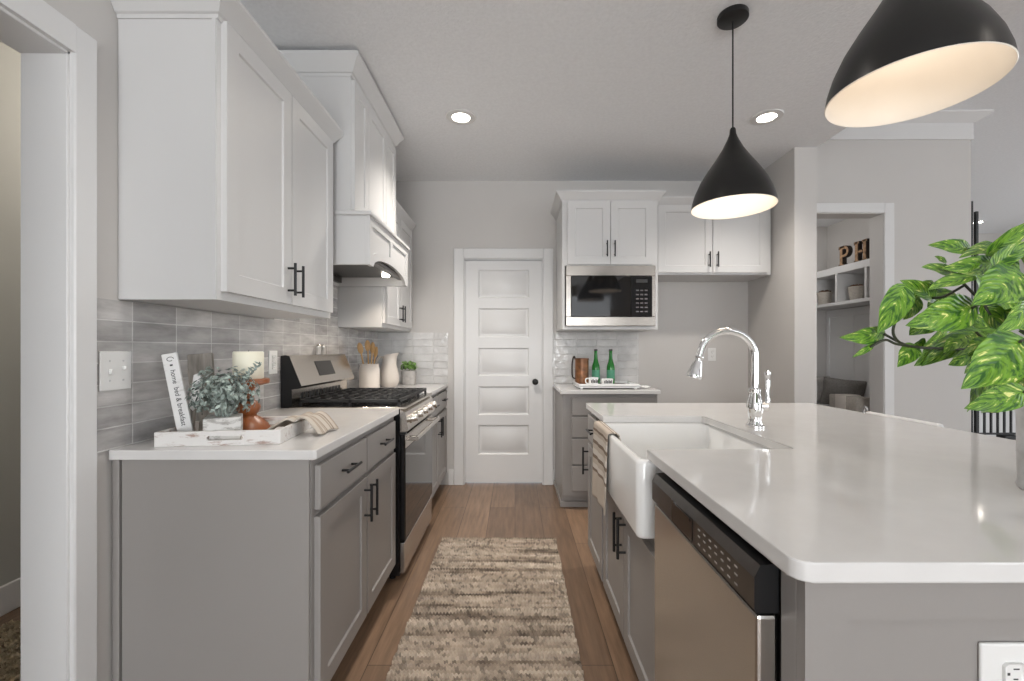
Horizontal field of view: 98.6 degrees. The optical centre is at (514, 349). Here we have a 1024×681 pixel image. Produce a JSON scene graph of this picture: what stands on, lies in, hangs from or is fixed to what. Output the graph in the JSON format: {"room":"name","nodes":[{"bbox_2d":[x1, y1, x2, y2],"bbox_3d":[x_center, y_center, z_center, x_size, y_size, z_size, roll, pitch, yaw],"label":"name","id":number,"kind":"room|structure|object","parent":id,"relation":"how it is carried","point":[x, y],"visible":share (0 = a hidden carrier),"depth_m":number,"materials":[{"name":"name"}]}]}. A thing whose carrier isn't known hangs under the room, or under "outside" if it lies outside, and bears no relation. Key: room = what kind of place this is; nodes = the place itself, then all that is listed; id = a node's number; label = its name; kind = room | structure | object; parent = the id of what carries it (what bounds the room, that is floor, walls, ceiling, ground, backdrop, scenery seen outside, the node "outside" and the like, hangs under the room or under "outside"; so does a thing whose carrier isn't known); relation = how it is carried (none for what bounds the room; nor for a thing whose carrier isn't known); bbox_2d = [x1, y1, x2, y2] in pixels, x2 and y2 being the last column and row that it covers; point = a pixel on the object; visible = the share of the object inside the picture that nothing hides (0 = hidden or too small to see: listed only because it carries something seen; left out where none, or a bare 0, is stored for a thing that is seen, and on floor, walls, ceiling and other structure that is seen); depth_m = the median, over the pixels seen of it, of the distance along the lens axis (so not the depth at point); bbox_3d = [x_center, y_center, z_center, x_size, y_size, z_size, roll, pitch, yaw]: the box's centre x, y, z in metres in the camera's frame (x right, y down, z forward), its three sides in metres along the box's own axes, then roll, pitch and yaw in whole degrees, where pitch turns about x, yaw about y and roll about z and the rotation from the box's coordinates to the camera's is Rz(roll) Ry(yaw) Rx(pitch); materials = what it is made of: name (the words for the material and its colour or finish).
{"room":"kitchen","nodes":[
{"label":"kitchen","id":0,"kind":"room"},
{"bbox_2d":[0,41,20,585],"bbox_3d":[-2.410,-0.150,1.200,0.100,2.741,4.400,0,0,0],"label":"wall","id":1,"kind":"structure","parent":0,"point":[10,59],"depth_m":2.06,"materials":[{"name":"paint"}]},
{"bbox_2d":[0,577,20,616],"bbox_3d":[-2.353,1.153,1.200,0.015,0.135,4.200,0,0,0],"label":"baseboard","id":2,"kind":"structure","parent":1,"relation":"attached to","point":[10,593],"depth_m":2.04,"materials":[{"name":"white paint"}]},
{"bbox_2d":[43,0,377,680],"bbox_3d":[-1.300,-0.150,0.205,0.120,2.741,7.810,0,0,0],"label":"wall","id":3,"kind":"structure","parent":0,"point":[98,19],"depth_m":1.33,"materials":[{"name":"paint"}]},
{"bbox_2d":[0,0,96,680],"bbox_3d":[-1.294,0.158,0.785,0.144,2.125,1.010,0,0,0],"label":"trim","id":4,"kind":"structure","parent":3,"relation":"attached to","point":[59,59],"depth_m":1.21,"materials":[{"name":"white paint"}]},
{"bbox_2d":[110,0,343,318],"bbox_3d":[-1.057,-0.634,1.796,0.364,0.957,0.945,0,0,0],"label":"upper cabinet","id":5,"kind":"object","parent":3,"relation":"attached to","point":[225,152],"visible":1,"depth_m":1.38,"materials":[{"name":"white paint"}]},
{"bbox_2d":[97,285,377,452],"bbox_3d":[-1.236,-0.070,2.630,0.008,0.750,2.665,0,0,0],"label":"backsplash","id":6,"kind":"structure","parent":3,"relation":"attached to","point":[125,417],"depth_m":1.58,"materials":[{"name":"grey tile"}]},
{"bbox_2d":[99,351,130,391],"bbox_3d":[-1.224,0.065,1.354,0.016,0.120,0.108,0,0,0],"label":"switch plate","id":7,"kind":"object","parent":6,"relation":"attached to","point":[114,366],"visible":1,"depth_m":1.35,"materials":[{"name":"white plastic"}]},
{"bbox_2d":[269,351,276,373],"bbox_3d":[-1.226,0.065,2.235,0.011,0.118,0.075,0,0,0],"label":"wall outlet","id":8,"kind":"object","parent":6,"relation":"attached to","point":[272,354],"visible":1,"depth_m":2.23,"materials":[{"name":"white plastic"}]},
{"bbox_2d":[279,50,409,286],"bbox_3d":[-0.986,-0.968,2.658,0.506,1.062,0.910,0,0,0],"label":"range hood","id":9,"kind":"object","parent":3,"relation":"attached to","point":[368,251],"visible":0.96,"depth_m":2.31,"materials":[{"name":"white paint"}]},
{"bbox_2d":[333,215,404,286],"bbox_3d":[-1.002,-0.563,2.658,0.474,0.252,0.800,0,0,0],"label":"hood","id":10,"kind":"object","parent":9,"relation":"attached to","point":[352,267],"depth_m":2.51,"materials":[{"name":"white paint"}]},
{"bbox_2d":[338,200,415,331],"bbox_3d":[-1.057,-0.634,3.494,0.364,0.957,0.845,0,0,0],"label":"upper cabinet","id":11,"kind":"object","parent":3,"relation":"attached to","point":[374,309],"visible":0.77,"depth_m":3.12,"materials":[{"name":"white paint"}]},
{"bbox_2d":[0,482,638,680],"bbox_3d":[3.650,1.245,1.180,12.500,0.050,9.760,0,0,0],"label":"floor","id":12,"kind":"structure","parent":0,"point":[471,509],"depth_m":2.38,"materials":[{"name":"brown wood"}]},
{"bbox_2d":[0,619,20,680],"bbox_3d":[-1.867,1.203,1.274,0.836,0.034,1.433,0,0,0],"label":"shag rug","id":13,"kind":"object","parent":12,"relation":"on","point":[10,633],"visible":0.15,"depth_m":1.75,"materials":[{"name":"beige fabric"}]},
{"bbox_2d":[112,417,395,680],"bbox_3d":[-0.905,0.779,1.817,0.660,0.882,0.937,0,0,0],"label":"base cabinet","id":14,"kind":"object","parent":12,"relation":"on","point":[223,570],"visible":0.99,"depth_m":1.35,"materials":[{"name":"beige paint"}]},
{"bbox_2d":[109,408,398,459],"bbox_3d":[-0.922,0.321,1.816,0.634,0.030,0.964,0,0,0],"label":"countertop","id":15,"kind":"structure","parent":14,"relation":"on","point":[351,423],"depth_m":1.39,"materials":[{"name":"white stone"}]},
{"bbox_2d":[187,353,215,430],"bbox_3d":[-1.148,0.157,1.616,0.104,0.289,0.057,0,0,-17],"label":"wooden board","id":16,"kind":"object","parent":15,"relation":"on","point":[196,362],"visible":0.48,"depth_m":1.61,"materials":[{"name":"grey wood"}]},
{"bbox_2d":[154,416,311,446],"bbox_3d":[-0.962,0.283,1.552,0.374,0.046,0.310,0,0,-7],"label":"serving tray","id":17,"kind":"object","parent":15,"relation":"on","point":[170,437],"visible":0.63,"depth_m":1.41,"materials":[{"name":"white wood"}]},
{"bbox_2d":[161,352,193,431],"bbox_3d":[-1.117,0.154,1.460,0.102,0.289,0.029,0,0,5],"label":"wooden sign","id":18,"kind":"object","parent":17,"relation":"on","point":[174,378],"visible":1,"depth_m":1.46,"materials":[{"name":"white wood"}]},
{"bbox_2d":[189,374,201,429],"bbox_3d":[-1.098,0.189,1.510,0.032,0.215,0.036,0,0,-12],"label":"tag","id":19,"kind":"object","parent":17,"relation":"on","point":[195,377],"visible":0.36,"depth_m":1.51,"materials":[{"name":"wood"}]},
{"bbox_2d":[184,361,261,439],"bbox_3d":[-0.974,0.168,1.473,0.223,0.257,0.158,0,0,-29],"label":"potted plant","id":20,"kind":"object","parent":17,"relation":"on","point":[223,400],"visible":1,"depth_m":1.44,"materials":[{"name":"green plant"}]},
{"bbox_2d":[228,378,270,429],"bbox_3d":[-0.983,0.202,1.622,0.146,0.189,0.146,0,0,0],"label":"candlestick","id":21,"kind":"object","parent":17,"relation":"on","point":[251,420],"visible":0.45,"depth_m":1.60,"materials":[{"name":"orange wood"}]},
{"bbox_2d":[232,350,263,378],"bbox_3d":[-0.983,0.055,1.622,0.100,0.104,0.100,0,0,0],"label":"pillar candle","id":22,"kind":"object","parent":21,"relation":"on","point":[241,359],"visible":0.77,"depth_m":1.58,"materials":[{"name":"beige wax"}]},
{"bbox_2d":[267,411,338,434],"bbox_3d":[-0.769,0.269,1.601,0.212,0.071,0.132,0,0,-7],"label":"linen napkin","id":23,"kind":"object","parent":17,"relation":"on","point":[320,421],"visible":0.99,"depth_m":1.60,"materials":[{"name":"beige fabric"}]},
{"bbox_2d":[281,354,439,578],"bbox_3d":[-0.871,0.625,2.684,0.712,1.190,0.756,0,0,0],"label":"gas range","id":24,"kind":"object","parent":12,"relation":"on","point":[316,380],"visible":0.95,"depth_m":2.47,"materials":[{"name":"silver metal"}]},
{"bbox_2d":[316,344,320,353],"bbox_3d":[-1.205,-0.001,2.700,0.028,0.062,0.028,0,0,0],"label":"shaker","id":25,"kind":"object","parent":24,"relation":"on","point":[318,346],"visible":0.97,"depth_m":2.69,"materials":[{"name":"ceramic"}]},
{"bbox_2d":[321,344,325,353],"bbox_3d":[-1.205,-0.001,2.765,0.028,0.062,0.028,0,0,0],"label":"shaker","id":26,"kind":"object","parent":24,"relation":"on","point":[323,351],"visible":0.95,"depth_m":2.75,"materials":[{"name":"ceramic"}]},
{"bbox_2d":[290,393,431,409],"bbox_3d":[-0.890,0.308,2.684,0.630,0.013,0.756,0,0,0],"label":"cooktop","id":27,"kind":"object","parent":24,"relation":"in","point":[418,399],"depth_m":2.37,"materials":[{"name":"black metal"}]},
{"bbox_2d":[431,388,447,497],"bbox_3d":[-0.905,0.779,3.515,0.660,0.882,0.870,0,0,0],"label":"base cabinet","id":28,"kind":"object","parent":12,"relation":"on","point":[439,430],"visible":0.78,"depth_m":3.55,"materials":[{"name":"beige paint"}]},
{"bbox_2d":[380,384,447,395],"bbox_3d":[-0.918,0.321,3.517,0.626,0.030,0.889,0,0,0],"label":"countertop","id":29,"kind":"structure","parent":28,"relation":"on","point":[431,388],"depth_m":3.64,"materials":[{"name":"white stone"}]},
{"bbox_2d":[359,363,379,387],"bbox_3d":[-1.105,0.207,3.340,0.152,0.198,0.152,0,0,0],"label":"utensil crock","id":30,"kind":"object","parent":29,"relation":"on","point":[369,374],"visible":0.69,"depth_m":3.28,"materials":[{"name":"white ceramic"}]},
{"bbox_2d":[357,343,363,363],"bbox_3d":[-1.148,0.110,3.317,0.079,0.324,0.014,0,0,-22],"label":"wooden spoon","id":31,"kind":"object","parent":30,"relation":"in","point":[359,346],"visible":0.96,"depth_m":3.31,"materials":[{"name":"brown wood"}]},
{"bbox_2d":[365,340,369,363],"bbox_3d":[-1.123,0.100,3.351,0.042,0.343,0.014,0,0,-2],"label":"wooden spoon","id":32,"kind":"object","parent":30,"relation":"in","point":[367,343],"visible":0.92,"depth_m":3.35,"materials":[{"name":"brown wood"}]},
{"bbox_2d":[370,342,374,363],"bbox_3d":[-1.080,0.108,3.324,0.051,0.327,0.014,0,0,14],"label":"wooden spoon","id":33,"kind":"object","parent":30,"relation":"in","point":[372,346],"visible":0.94,"depth_m":3.32,"materials":[{"name":"brown wood"}]},
{"bbox_2d":[373,347,377,363],"bbox_3d":[-1.066,0.125,3.333,0.074,0.294,0.014,0,0,27],"label":"wooden spoon","id":34,"kind":"object","parent":30,"relation":"in","point":[375,353],"visible":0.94,"depth_m":3.32,"materials":[{"name":"brown wood"}]},
{"bbox_2d":[376,353,398,386],"bbox_3d":[-1.035,0.165,3.620,0.160,0.281,0.160,0,0,-45],"label":"pitcher","id":35,"kind":"object","parent":29,"relation":"on","point":[389,374],"visible":0.81,"depth_m":3.57,"materials":[{"name":"white ceramic"}]},
{"bbox_2d":[400,361,416,384],"bbox_3d":[-0.925,0.201,3.831,0.145,0.210,0.144,0,0,0],"label":"potted herb","id":36,"kind":"object","parent":29,"relation":"on","point":[408,377],"visible":1,"depth_m":3.78,"materials":[{"name":"ceramic"}]},
{"bbox_2d":[386,537,583,680],"bbox_3d":[-0.110,1.211,1.917,0.737,0.017,1.840,0,0,0],"label":"runner rug","id":37,"kind":"object","parent":12,"relation":"on","point":[486,609],"visible":1,"depth_m":1.98,"materials":[{"name":"fabric"}]},
{"bbox_2d":[582,413,602,581],"bbox_3d":[0.712,0.779,2.275,0.676,0.882,0.430,0,0,0],"label":"base cabinet","id":38,"kind":"object","parent":12,"relation":"on","point":[595,510],"visible":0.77,"depth_m":2.33,"materials":[{"name":"beige paint"}]},
{"bbox_2d":[554,389,656,506],"bbox_3d":[0.716,0.779,3.643,0.732,0.882,0.637,0,0,0],"label":"base cabinet","id":39,"kind":"object","parent":12,"relation":"on","point":[571,413],"visible":0.46,"depth_m":3.35,"materials":[{"name":"beige paint"}]},
{"bbox_2d":[553,384,660,393],"bbox_3d":[0.720,0.321,3.635,0.754,0.030,0.651,0,0,0],"label":"countertop","id":40,"kind":"structure","parent":39,"relation":"on","point":[561,388],"depth_m":3.31,"materials":[{"name":"white stone"}]},
{"bbox_2d":[573,381,639,388],"bbox_3d":[0.725,0.286,3.560,0.470,0.040,0.340,0,0,0],"label":"serving tray","id":41,"kind":"object","parent":40,"relation":"on","point":[627,384],"visible":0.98,"depth_m":3.39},
{"bbox_2d":[571,356,588,383],"bbox_3d":[0.552,0.166,3.658,0.127,0.231,0.118,0,0,41],"label":"pitcher","id":42,"kind":"object","parent":41,"relation":"on","point":[581,364],"visible":0.91,"depth_m":3.61,"materials":[{"name":"orange metal"}]},
{"bbox_2d":[585,377,597,383],"bbox_3d":[0.616,0.251,3.494,0.098,0.060,0.077,0,0,-31],"label":"mug","id":43,"kind":"object","parent":41,"relation":"on","point":[592,380],"visible":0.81,"depth_m":3.47,"materials":[{"name":"white ceramic"}]},
{"bbox_2d":[592,349,599,383],"bbox_3d":[0.672,0.139,3.660,0.067,0.284,0.067,0,0,0],"label":"bottle","id":44,"kind":"object","parent":41,"relation":"on","point":[595,366],"visible":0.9,"depth_m":3.64,"materials":[{"name":"green glass"}]},
{"bbox_2d":[601,378,612,383],"bbox_3d":[0.735,0.257,3.510,0.096,0.048,0.096,0,0,0],"label":"mug","id":45,"kind":"object","parent":41,"relation":"on","point":[603,380],"visible":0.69,"depth_m":3.47,"materials":[{"name":"white ceramic"}]},
{"bbox_2d":[607,349,614,382],"bbox_3d":[0.796,0.139,3.660,0.067,0.284,0.067,0,0,0],"label":"bottle","id":46,"kind":"object","parent":41,"relation":"on","point":[610,366],"visible":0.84,"depth_m":3.64,"materials":[{"name":"green glass"}]},
{"bbox_2d":[603,472,663,680],"bbox_3d":[0.712,0.779,1.659,0.676,0.882,0.795,0,0,0],"label":"base cabinet","id":47,"kind":"object","parent":12,"relation":"on","point":[628,559],"visible":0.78,"depth_m":1.57,"materials":[{"name":"beige paint"}]},
{"bbox_2d":[652,473,780,680],"bbox_3d":[0.689,0.784,0.984,0.603,0.872,0.534,0,0,0],"label":"dishwasher","id":48,"kind":"object","parent":12,"relation":"on","point":[718,598],"visible":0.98,"depth_m":0.91,"materials":[{"name":"silver metal"}]},
{"bbox_2d":[817,258,869,405],"bbox_3d":[3.538,0.170,4.707,0.435,2.100,1.165,0,0,0],"label":"locker","id":49,"kind":"object","parent":12,"relation":"on","point":[841,363],"visible":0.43,"depth_m":4.84,"materials":[{"name":"white paint"}]},
{"bbox_2d":[817,376,829,402],"bbox_3d":[3.520,0.471,5.152,0.380,0.314,0.128,0,0,0],"label":"cushion","id":50,"kind":"object","parent":49,"relation":"on","point":[819,379],"visible":0.17,"depth_m":5.11,"materials":[{"name":"grey fabric"}]},
{"bbox_2d":[817,290,832,304],"bbox_3d":[3.520,-0.591,5.000,0.152,0.171,0.152,0,0,0],"label":"pot","id":51,"kind":"object","parent":49,"relation":"on","point":[824,297],"visible":0.98,"depth_m":4.95,"materials":[{"name":"fabric"}]},
{"bbox_2d":[819,377,866,403],"bbox_3d":[3.595,0.474,4.818,0.428,0.347,0.154,0,0,27],"label":"cushion","id":52,"kind":"object","parent":49,"relation":"on","point":[830,385],"visible":0.64,"depth_m":4.78,"materials":[{"name":"black fabric"}]},
{"bbox_2d":[817,297,869,309],"bbox_3d":[3.587,-0.487,4.707,0.335,0.035,1.165,0,0,0],"label":"shelf","id":53,"kind":"object","parent":49,"relation":"attached to","point":[839,303],"depth_m":4.70,"materials":[{"name":"white paint"}]},
{"bbox_2d":[817,258,869,279],"bbox_3d":[3.587,-0.843,4.707,0.335,0.075,1.165,0,0,0],"label":"shelf","id":54,"kind":"object","parent":49,"relation":"attached to","point":[855,269],"depth_m":4.66,"materials":[{"name":"white paint"}]},
{"bbox_2d":[839,245,852,265],"bbox_3d":[3.493,-0.988,4.652,0.044,0.215,0.148,0,0,0],"label":"letter","id":55,"kind":"object","parent":49,"relation":"on","point":[846,251],"visible":0.94,"depth_m":4.65,"materials":[{"name":"brown wood"}]},
{"bbox_2d":[829,394,869,412],"bbox_3d":[3.405,0.544,4.480,0.165,0.170,0.380,0,0,0],"label":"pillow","id":56,"kind":"object","parent":49,"relation":"on","point":[853,402],"visible":0.69,"depth_m":4.40,"materials":[{"name":"fabric"}]},
{"bbox_2d":[835,394,860,408],"bbox_3d":[3.405,0.544,4.500,0.165,0.169,0.140,0,0,0],"label":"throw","id":57,"kind":"object","parent":56,"relation":"on","point":[841,400],"depth_m":4.48,"materials":[{"name":"grey fabric"}]},
{"bbox_2d":[848,284,863,299],"bbox_3d":[3.520,-0.590,4.530,0.152,0.169,0.152,0,0,0],"label":"pot","id":58,"kind":"object","parent":49,"relation":"on","point":[856,291],"visible":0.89,"depth_m":4.48,"materials":[{"name":"fabric"}]},
{"bbox_2d":[854,238,869,261],"bbox_3d":[3.493,-0.988,4.425,0.044,0.215,0.176,0,0,0],"label":"letter","id":59,"kind":"object","parent":49,"relation":"on","point":[859,251],"visible":0.72,"depth_m":4.40,"materials":[{"name":"brown wood"}]},
{"bbox_2d":[781,571,1023,680],"bbox_3d":[0.890,0.779,1.575,0.920,0.882,1.845,0,0,0],"label":"kitchen island","id":60,"kind":"object","parent":12,"relation":"on","point":[830,631],"visible":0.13,"depth_m":0.67,"materials":[{"name":"beige paint"}]},
{"bbox_2d":[586,403,1023,582],"bbox_3d":[1.048,0.321,1.576,1.285,0.030,1.888,0,0,0],"label":"island countertop","id":61,"kind":"structure","parent":60,"relation":"on","point":[837,495],"depth_m":0.95,"materials":[{"name":"white stone"}]},
{"bbox_2d":[605,423,769,538],"bbox_3d":[0.637,0.459,1.685,0.530,0.242,0.698,0,0,0],"label":"sink","id":62,"kind":"object","parent":61,"relation":"in","point":[630,475],"visible":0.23,"depth_m":1.70,"materials":[{"name":"white ceramic"}]},
{"bbox_2d":[592,421,620,515],"bbox_3d":[0.389,0.494,1.880,0.074,0.333,0.290,0,0,0],"label":"hand towel","id":63,"kind":"object","parent":62,"relation":"on","point":[601,430],"visible":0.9,"depth_m":1.85,"materials":[{"name":"beige fabric"}]},
{"bbox_2d":[686,327,770,427],"bbox_3d":[0.837,0.109,1.737,0.321,0.393,0.068,0,0,0],"label":"faucet","id":64,"kind":"object","parent":61,"relation":"on","point":[755,407],"visible":1,"depth_m":1.72,"materials":[{"name":"silver metal"}]},
{"bbox_2d":[839,223,1023,489],"bbox_3d":[1.065,0.026,0.855,0.697,0.559,0.429,0,0,-26],"label":"potted plant","id":65,"kind":"object","parent":61,"relation":"on","point":[993,355],"visible":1,"depth_m":0.87,"materials":[{"name":"green plant"}]},
{"bbox_2d":[978,642,1023,680],"bbox_3d":[0.765,0.485,0.659,0.134,0.089,0.011,0,0,0],"label":"wall outlet","id":66,"kind":"object","parent":60,"relation":"attached to","point":[997,661],"visible":1,"depth_m":0.66,"materials":[{"name":"white plastic"}]},
{"bbox_2d":[1002,662,1023,680],"bbox_3d":[0.746,0.485,0.658,0.033,0.034,0.008,0,0,0],"label":"receptacle","id":67,"kind":"object","parent":66,"relation":"attached to","point":[1011,671],"depth_m":0.66,"materials":[{"name":"white plastic"}]},
{"bbox_2d":[862,406,943,426],"bbox_3d":[1.626,0.755,2.071,0.392,0.931,0.421,0,0,0],"label":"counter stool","id":68,"kind":"object","parent":12,"relation":"on","point":[864,407],"visible":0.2,"depth_m":2.04,"materials":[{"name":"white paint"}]},
{"bbox_2d":[971,201,1015,439],"bbox_3d":[7.159,-0.400,6.000,1.923,3.240,0.120,0,0,0],"label":"stair railing","id":69,"kind":"object","parent":12,"relation":"on","point":[1010,435],"visible":0.34,"depth_m":5.99,"materials":[{"name":"metal"}]},
{"bbox_2d":[401,370,416,384],"bbox_3d":[-0.925,0.244,3.830,0.136,0.124,0.136,0,0,0],"label":"pot","id":70,"kind":"object","parent":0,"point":[408,377],"depth_m":3.78,"materials":[{"name":"ceramic"}]},
{"bbox_2d":[240,0,1023,180],"bbox_3d":[0.450,-1.551,0.205,3.640,0.060,7.810,0,0,0],"label":"ceiling","id":71,"kind":"structure","parent":0,"point":[556,90],"depth_m":2.44,"materials":[{"name":"white paint"}]},
{"bbox_2d":[446,109,475,124],"bbox_3d":[-0.353,-1.517,2.876,0.198,0.008,0.198,0,0,0],"label":"recessed light","id":72,"kind":"object","parent":71,"relation":"in","point":[455,116],"visible":1,"depth_m":2.87,"materials":[{"name":"white paint"}]},
{"bbox_2d":[452,113,469,121],"bbox_3d":[-0.353,-1.519,2.876,0.114,0.002,0.114,0,0,0],"label":"diffuser","id":73,"kind":"object","parent":72,"relation":"attached to","point":[456,117],"depth_m":2.88,"materials":[{"name":"white plastic"}]},
{"bbox_2d":[691,4,777,218],"bbox_3d":[0.990,-1.083,2.000,0.356,0.877,0.356,0,0,0],"label":"pendant lamp","id":74,"kind":"object","parent":71,"relation":"hanging from","point":[736,185],"visible":1,"depth_m":1.95,"materials":[{"name":"black metal"}]},
{"bbox_2d":[750,109,783,124],"bbox_3d":[1.645,-1.517,2.876,0.198,0.008,0.198,0,0,0],"label":"recessed light","id":75,"kind":"object","parent":71,"relation":"in","point":[767,116],"visible":1,"depth_m":2.87,"materials":[{"name":"white paint"}]},
{"bbox_2d":[757,113,776,121],"bbox_3d":[1.645,-1.519,2.876,0.114,0.002,0.114,0,0,0],"label":"diffuser","id":76,"kind":"object","parent":75,"relation":"attached to","point":[761,117],"depth_m":2.88,"materials":[{"name":"white plastic"}]},
{"bbox_2d":[824,0,1018,126],"bbox_3d":[0.990,-1.083,1.100,0.356,0.877,0.356,0,0,0],"label":"pendant lamp","id":77,"kind":"object","parent":71,"relation":"hanging from","point":[912,59],"visible":1,"depth_m":1.08,"materials":[{"name":"black metal"}]},
{"bbox_2d":[378,140,970,484],"bbox_3d":[1.438,-0.445,4.040,5.355,3.330,0.140,0,0,0],"label":"wall","id":78,"kind":"structure","parent":0,"point":[927,182],"depth_m":3.97,"materials":[{"name":"paint"}]},
{"bbox_2d":[378,333,447,382],"bbox_3d":[-0.918,0.077,3.966,0.627,0.458,0.008,0,0,0],"label":"backsplash","id":79,"kind":"structure","parent":78,"relation":"attached to","point":[429,351],"depth_m":3.96,"materials":[{"name":"white tile"}]},
{"bbox_2d":[448,469,453,484],"bbox_3d":[-0.575,1.150,3.962,0.050,0.140,0.015,0,0,0],"label":"baseboard","id":80,"kind":"structure","parent":78,"relation":"attached to","point":[450,471],"depth_m":3.96,"materials":[{"name":"white paint"}]},
{"bbox_2d":[464,259,542,484],"bbox_3d":[-0.103,0.200,4.019,0.717,2.040,0.162,0,0,0],"label":"door","id":81,"kind":"structure","parent":78,"relation":"in","point":[503,298],"depth_m":4.00,"materials":[{"name":"white paint"}]},
{"bbox_2d":[454,248,552,484],"bbox_3d":[-0.103,0.156,3.961,0.893,2.128,0.019,0,0,0],"label":"trim","id":82,"kind":"structure","parent":78,"relation":"attached to","point":[460,255],"depth_m":3.95,"materials":[{"name":"white paint"}]},
{"bbox_2d":[553,333,638,382],"bbox_3d":[0.729,0.077,3.966,0.772,0.458,0.008,0,0,0],"label":"backsplash","id":83,"kind":"structure","parent":78,"relation":"attached to","point":[625,346],"depth_m":3.96,"materials":[{"name":"white tile"}]},
{"bbox_2d":[551,190,665,331],"bbox_3d":[0.748,-0.698,3.685,0.852,1.082,0.550,0,0,0],"label":"upper cabinet","id":84,"kind":"object","parent":78,"relation":"attached to","point":[594,227],"visible":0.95,"depth_m":3.45,"materials":[{"name":"white paint"}]},
{"bbox_2d":[565,266,655,325],"bbox_3d":[0.748,-0.420,3.644,0.700,0.472,0.431,0,0,0],"label":"microwave","id":85,"kind":"object","parent":84,"relation":"in","point":[594,295],"visible":1,"depth_m":3.43,"materials":[{"name":"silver metal"}]},
{"bbox_2d":[708,348,715,360],"bbox_3d":[1.775,0.045,3.964,0.072,0.116,0.011,0,0,0],"label":"wall outlet","id":86,"kind":"object","parent":78,"relation":"attached to","point":[711,351],"visible":1,"depth_m":3.96,"materials":[{"name":"white plastic"}]},
{"bbox_2d":[658,196,770,281],"bbox_3d":[1.608,-0.923,3.750,0.960,0.628,0.430,0,0,0],"label":"upper cabinet","id":87,"kind":"object","parent":78,"relation":"attached to","point":[691,248],"visible":0.7,"depth_m":3.58,"materials":[{"name":"white paint"}]},
{"bbox_2d":[817,213,883,413],"bbox_3d":[2.886,-0.005,4.040,0.873,2.451,0.149,0,0,0],"label":"trim","id":88,"kind":"structure","parent":78,"relation":"attached to","point":[876,219],"depth_m":4.04,"materials":[{"name":"paint"}]},
{"bbox_2d":[817,203,893,414],"bbox_3d":[2.886,-0.049,3.961,1.048,2.538,0.019,0,0,0],"label":"trim","id":89,"kind":"structure","parent":78,"relation":"attached to","point":[887,209],"depth_m":3.95,"materials":[{"name":"white paint"}]},
{"bbox_2d":[828,110,993,140],"bbox_3d":[3.243,-2.000,5.930,1.944,0.220,4.120,0,0,0],"label":"trim","id":90,"kind":"structure","parent":78,"relation":"attached to","point":[942,124],"depth_m":3.96,"materials":[{"name":"white paint"}]},
{"bbox_2d":[748,147,816,403],"bbox_3d":[2.187,-0.150,3.640,0.167,2.741,0.660,0,0,0],"label":"wall","id":91,"kind":"structure","parent":0,"point":[782,304],"depth_m":3.36,"materials":[{"name":"paint"}]},
{"bbox_2d":[817,227,826,376],"bbox_3d":[3.020,-0.130,5.350,1.640,2.700,0.100,0,0,0],"label":"wall","id":92,"kind":"structure","parent":0,"point":[821,231],"depth_m":5.30,"materials":[{"name":"paint"}]},
{"bbox_2d":[817,219,844,226],"bbox_3d":[3.020,-1.505,4.755,1.640,0.050,1.290,0,0,0],"label":"ceiling","id":93,"kind":"structure","parent":0,"point":[820,222],"depth_m":5.13,"materials":[{"name":"white paint"}]},
{"bbox_2d":[827,219,869,310],"bbox_3d":[3.800,-0.130,4.705,0.080,2.700,1.190,0,0,0],"label":"wall","id":94,"kind":"structure","parent":0,"point":[847,231],"depth_m":5.02,"materials":[{"name":"paint"}]},
{"bbox_2d":[942,9,1023,232],"bbox_3d":[6.085,-2.135,2.200,7.630,0.050,11.800,0,0,0],"label":"wall","id":95,"kind":"structure","parent":0,"point":[997,145],"depth_m":4.64,"materials":[{"name":"grey paint"}]},
{"bbox_2d":[973,233,1023,436],"bbox_3d":[6.938,0.280,8.050,5.925,4.780,0.100,0,0,0],"label":"wall","id":96,"kind":"structure","parent":0,"point":[991,237],"depth_m":8.00,"materials":[{"name":"paint"}]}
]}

